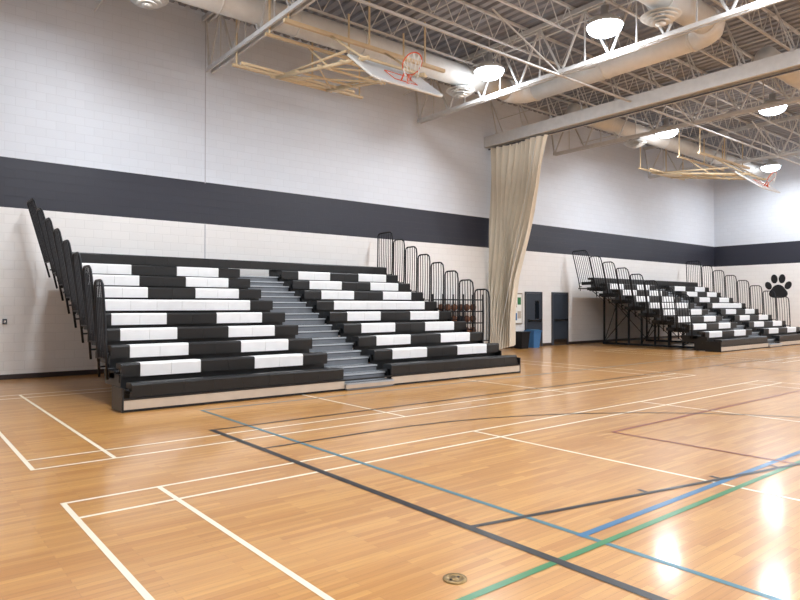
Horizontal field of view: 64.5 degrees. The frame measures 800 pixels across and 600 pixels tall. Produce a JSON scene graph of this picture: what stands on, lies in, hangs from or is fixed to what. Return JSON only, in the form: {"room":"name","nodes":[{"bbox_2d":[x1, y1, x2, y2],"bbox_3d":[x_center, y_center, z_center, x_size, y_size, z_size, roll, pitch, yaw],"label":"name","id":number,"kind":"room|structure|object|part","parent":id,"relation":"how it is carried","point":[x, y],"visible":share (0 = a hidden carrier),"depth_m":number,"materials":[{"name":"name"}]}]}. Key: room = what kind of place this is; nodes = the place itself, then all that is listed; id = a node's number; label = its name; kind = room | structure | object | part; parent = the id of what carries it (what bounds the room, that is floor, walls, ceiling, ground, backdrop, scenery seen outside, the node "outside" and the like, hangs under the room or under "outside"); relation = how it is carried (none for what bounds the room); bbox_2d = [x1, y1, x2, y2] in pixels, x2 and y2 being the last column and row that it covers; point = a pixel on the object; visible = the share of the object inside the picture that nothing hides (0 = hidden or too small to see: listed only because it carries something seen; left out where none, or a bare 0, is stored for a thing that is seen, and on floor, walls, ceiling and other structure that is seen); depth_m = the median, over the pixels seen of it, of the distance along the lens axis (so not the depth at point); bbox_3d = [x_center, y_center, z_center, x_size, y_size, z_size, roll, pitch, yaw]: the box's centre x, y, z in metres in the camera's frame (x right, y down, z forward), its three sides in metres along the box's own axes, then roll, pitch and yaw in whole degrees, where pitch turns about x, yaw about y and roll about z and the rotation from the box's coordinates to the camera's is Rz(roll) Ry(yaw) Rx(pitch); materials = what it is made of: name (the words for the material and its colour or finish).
{"room":"school gymnasium","nodes":[
{"label":"school gymnasium","id":0,"kind":"room"},
{"bbox_2d":[0,0,713,374],"bbox_3d":[2.673,-2.982,23.141,37.900,9.600,0.300,0,-1,-39],"label":"wall","id":1,"kind":"structure","parent":0,"point":[102,111],"depth_m":17.57,"materials":[{"name":"white paint"}]},
{"bbox_2d":[204,13,205,258],"bbox_3d":[-5.108,-2.949,16.620,0.024,9.190,0.006,0,-1,-39],"label":"trim","id":2,"kind":"structure","parent":1,"relation":"attached to","point":[205,13],"depth_m":16.64,"materials":[{"name":"white paint"}]},
{"bbox_2d":[0,335,680,379],"bbox_3d":[2.772,1.762,22.974,37.300,0.110,0.015,0,-1,-39],"label":"baseboard","id":3,"kind":"structure","parent":1,"relation":"attached to","point":[94,371],"depth_m":14.63,"materials":[{"name":"rubber"}]},
{"bbox_2d":[516,293,522,323],"bbox_3d":[4.339,0.328,24.230,1.000,1.200,0.060,0,-1,-39],"label":"notice board","id":4,"kind":"object","parent":1,"relation":"attached to","point":[519,312],"visible":0.4,"depth_m":24.41,"materials":[{"name":"paper"}]},
{"bbox_2d":[525,292,542,345],"bbox_3d":[5.289,0.755,24.960,1.020,2.159,0.120,0,-1,-39],"label":"door","id":5,"kind":"structure","parent":1,"relation":"in","point":[533,300],"depth_m":24.99,"materials":[{"name":"metal"}]},
{"bbox_2d":[551,292,568,344],"bbox_3d":[6.593,0.765,26.019,1.060,2.159,0.120,0,-1,-39],"label":"door","id":6,"kind":"structure","parent":1,"relation":"in","point":[559,300],"depth_m":26.00,"materials":[{"name":"metal"}]},
{"bbox_2d":[0,337,799,599],"bbox_3d":[12.764,1.851,10.678,37.900,0.300,32.300,0,-1,-39],"label":"floor","id":7,"kind":"structure","parent":0,"point":[348,541],"depth_m":5.68,"materials":[{"name":"brown wood"}]},
{"bbox_2d":[27,198,520,412],"bbox_3d":[-2.561,-0.200,14.506,9.581,3.861,5.960,0,-1,-39],"label":"bleachers","id":8,"kind":"object","parent":7,"relation":"on","point":[167,332],"visible":1,"depth_m":13.24,"materials":[{"name":"plastic"}]},
{"bbox_3d":[-6.385,-0.422,12.047,0.541,3.462,4.803,0,-1,-39],"label":"guard rail","id":9,"kind":"part","parent":8,"relation":"part of","materials":[{"name":"metal"}]},
{"bbox_3d":[0.747,-0.367,17.843,0.240,3.462,4.803,0,-1,-39],"label":"guard rail","id":10,"kind":"part","parent":8,"relation":"part of","materials":[{"name":"metal"}]},
{"bbox_2d":[0,343,799,599],"bbox_3d":[11.101,1.707,11.690,34.048,0.002,22.216,0,-1,-39],"label":"court markings","id":11,"kind":"object","parent":7,"relation":"on","point":[553,560],"visible":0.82,"depth_m":5.34,"materials":[{"name":"white paint"}]},
{"bbox_2d":[443,573,466,583],"bbox_3d":[0.321,1.630,3.712,0.144,0.008,0.144,0,-1,-39],"label":"socket","id":12,"kind":"object","parent":7,"relation":"on","point":[451,578],"visible":1,"depth_m":3.70,"materials":[{"name":"gold metal"}]},
{"bbox_2d":[432,294,483,342],"bbox_3d":[1.996,0.805,21.718,1.940,2.000,0.600,0,-1,-39],"label":"ball rack","id":13,"kind":"object","parent":7,"relation":"on","point":[467,305],"visible":0.17,"depth_m":21.87,"materials":[{"name":"metal"}]},
{"bbox_2d":[514,331,530,348],"bbox_3d":[4.564,1.504,23.863,0.520,0.639,0.500,0,-1,-39],"label":"waste bin","id":14,"kind":"object","parent":7,"relation":"on","point":[522,337],"visible":0.89,"depth_m":23.71,"materials":[{"name":"plastic"}]},
{"bbox_2d":[524,329,541,347],"bbox_3d":[5.115,1.479,24.375,0.500,0.699,0.500,0,-1,-39],"label":"recycling bin","id":15,"kind":"object","parent":7,"relation":"on","point":[535,335],"visible":0.9,"depth_m":24.21,"materials":[{"name":"blue plastic"}]},
{"bbox_2d":[572,250,799,351],"bbox_3d":[12.611,-0.084,26.835,9.581,3.861,5.960,0,-1,-39],"label":"bleachers","id":16,"kind":"object","parent":7,"relation":"on","point":[713,323],"visible":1,"depth_m":25.68,"materials":[{"name":"plastic"}]},
{"bbox_3d":[8.787,-0.306,24.376,0.541,3.462,4.803,0,-1,-39],"label":"guard rail","id":17,"kind":"part","parent":16,"relation":"part of","materials":[{"name":"metal"}]},
{"bbox_3d":[15.919,-0.251,30.172,0.240,3.462,4.803,0,-1,-39],"label":"guard rail","id":18,"kind":"part","parent":16,"relation":"part of","materials":[{"name":"metal"}]},
{"bbox_2d":[94,0,799,172],"bbox_3d":[12.760,-7.206,10.761,37.309,0.746,31.700,0,-1,-39],"label":"roof","id":19,"kind":"structure","parent":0,"point":[485,12],"depth_m":18.03,"materials":[{"name":"beige metal"}]},
{"bbox_2d":[202,0,315,73],"bbox_3d":[4.888,-6.764,4.355,0.200,1.510,31.695,0,-1,-39],"label":"roof truss","id":20,"kind":"object","parent":19,"relation":"attached to","point":[296,7],"depth_m":14.84,"materials":[{"name":"white metal"}]},
{"bbox_2d":[232,0,444,98],"bbox_3d":[-0.804,-5.561,14.798,4.550,2.599,4.580,0,-1,-39],"label":"goal","id":21,"kind":"object","parent":19,"relation":"attached to","point":[384,72],"visible":0.98,"depth_m":14.26,"materials":[{"name":"paint"}]},
{"bbox_2d":[175,0,799,177],"bbox_3d":[6.296,-6.529,18.161,36.440,0.711,6.820,0,-1,-39],"label":"air duct","id":22,"kind":"object","parent":19,"relation":"hanging from","point":[249,11],"visible":0.67,"depth_m":16.71,"materials":[{"name":"metal"}]},
{"bbox_2d":[130,0,168,8],"bbox_3d":[-5.143,-6.114,12.888,0.840,0.290,0.840,0,-1,-39],"label":"air diffuser","id":23,"kind":"object","parent":22,"relation":"attached to","point":[147,4],"visible":1,"depth_m":12.92,"materials":[{"name":"paint"}]},
{"bbox_2d":[446,85,474,97],"bbox_3d":[1.764,-6.061,18.500,0.840,0.290,0.840,0,-1,-39],"label":"air diffuser","id":24,"kind":"object","parent":22,"relation":"attached to","point":[464,92],"visible":1,"depth_m":18.43,"materials":[{"name":"paint"}]},
{"bbox_2d":[624,139,646,147],"bbox_3d":[9.059,-6.005,24.429,0.840,0.290,0.840,0,-1,-39],"label":"air diffuser","id":25,"kind":"object","parent":22,"relation":"attached to","point":[638,143],"visible":1,"depth_m":24.39,"materials":[{"name":"paint"}]},
{"bbox_2d":[640,7,681,26],"bbox_3d":[5.642,-6.106,13.728,0.840,0.290,0.840,0,-1,-39],"label":"air diffuser","id":26,"kind":"object","parent":22,"relation":"attached to","point":[648,18],"visible":1,"depth_m":13.64,"materials":[{"name":"paint"}]},
{"bbox_2d":[474,35,504,80],"bbox_3d":[2.518,-6.852,17.897,0.860,1.240,0.860,0,-1,-39],"label":"light","id":27,"kind":"object","parent":19,"relation":"hanging from","point":[489,70],"visible":1,"depth_m":17.66,"materials":[{"name":"white"}]},
{"bbox_2d":[354,0,799,164],"bbox_3d":[11.786,-6.415,11.959,37.260,1.015,16.860,0,-1,-39],"label":"roof truss","id":28,"kind":"structure","parent":19,"relation":"attached to","point":[360,1],"depth_m":16.14,"materials":[{"name":"white metal"}]},
{"bbox_2d":[415,0,784,123],"bbox_3d":[10.476,-6.721,8.896,0.200,1.510,31.695,0,-1,-39],"label":"roof truss","id":29,"kind":"object","parent":19,"relation":"attached to","point":[734,12],"depth_m":16.25,"materials":[{"name":"white metal"}]},
{"bbox_2d":[586,1,623,38],"bbox_3d":[4.851,-6.879,15.026,0.860,1.240,0.860,0,-1,-39],"label":"light","id":30,"kind":"object","parent":19,"relation":"hanging from","point":[606,24],"visible":1,"depth_m":14.80,"materials":[{"name":"white"}]},
{"bbox_2d":[484,4,799,149],"bbox_3d":[13.268,-6.579,11.167,0.500,1.846,31.680,0,-1,-39],"label":"support beam","id":31,"kind":"structure","parent":19,"relation":"attached to","point":[788,62],"depth_m":18.09,"materials":[{"name":"metal"}]},
{"bbox_2d":[488,134,547,348],"bbox_3d":[4.167,-1.912,22.325,0.582,7.355,2.666,0,-1,-39],"label":"curtain","id":32,"kind":"object","parent":31,"relation":"hanging from","point":[515,168],"visible":0.99,"depth_m":22.56,"materials":[{"name":"fabric"}]},
{"bbox_2d":[656,108,678,137],"bbox_3d":[10.123,-6.793,24.077,0.860,1.240,0.860,0,-1,-39],"label":"light","id":33,"kind":"object","parent":19,"relation":"hanging from","point":[667,134],"visible":0.8,"depth_m":23.90,"materials":[{"name":"white"}]},
{"bbox_2d":[551,77,799,155],"bbox_3d":[16.063,-6.679,13.437,0.200,1.510,31.695,0,-1,-39],"label":"roof truss","id":34,"kind":"object","parent":19,"relation":"attached to","point":[791,100],"depth_m":21.40,"materials":[{"name":"white metal"}]},
{"bbox_2d":[638,125,779,192],"bbox_3d":[13.164,-5.454,26.150,4.550,2.599,4.580,0,-1,-39],"label":"goal","id":35,"kind":"object","parent":19,"relation":"attached to","point":[754,179],"visible":0.98,"depth_m":25.81,"materials":[{"name":"paint"}]},
{"bbox_2d":[643,115,799,178],"bbox_3d":[21.651,-6.636,17.977,0.200,1.510,31.695,0,-1,-39],"label":"roof truss","id":36,"kind":"object","parent":19,"relation":"attached to","point":[760,125],"depth_m":26.80,"materials":[{"name":"white metal"}]},
{"bbox_2d":[760,148,780,171],"bbox_3d":[17.651,-6.736,30.195,0.860,1.240,0.860,0,-1,-39],"label":"light","id":37,"kind":"object","parent":19,"relation":"hanging from","point":[770,166],"visible":0.95,"depth_m":29.95,"materials":[{"name":"white"}]},
{"bbox_2d":[759,78,786,115],"bbox_3d":[12.457,-6.820,21.206,0.860,1.240,0.860,0,-1,-39],"label":"light","id":38,"kind":"object","parent":19,"relation":"hanging from","point":[776,110],"visible":0.8,"depth_m":21.05,"materials":[{"name":"white"}]},
{"bbox_2d":[169,0,799,164],"bbox_3d":[12.826,-7.748,10.819,37.460,0.300,31.700,0,-1,-39],"label":"roof trusses","id":39,"kind":"structure","parent":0,"point":[745,34],"depth_m":18.53,"materials":[{"name":"metal"}]},
{"bbox_2d":[714,154,799,326],"bbox_3d":[27.353,-2.987,22.581,0.300,9.600,31.700,0,-1,-39],"label":"wall","id":40,"kind":"structure","parent":0,"point":[757,229],"depth_m":32.95,"materials":[{"name":"white paint"}]},
{"bbox_2d":[765,274,791,297],"bbox_3d":[19.254,-0.707,32.278,0.011,1.196,1.245,0,-1,-39],"label":"mural","id":41,"kind":"object","parent":40,"relation":"attached to","point":[779,290],"visible":0.98,"depth_m":32.26,"materials":[{"name":"paint"}]}
]}

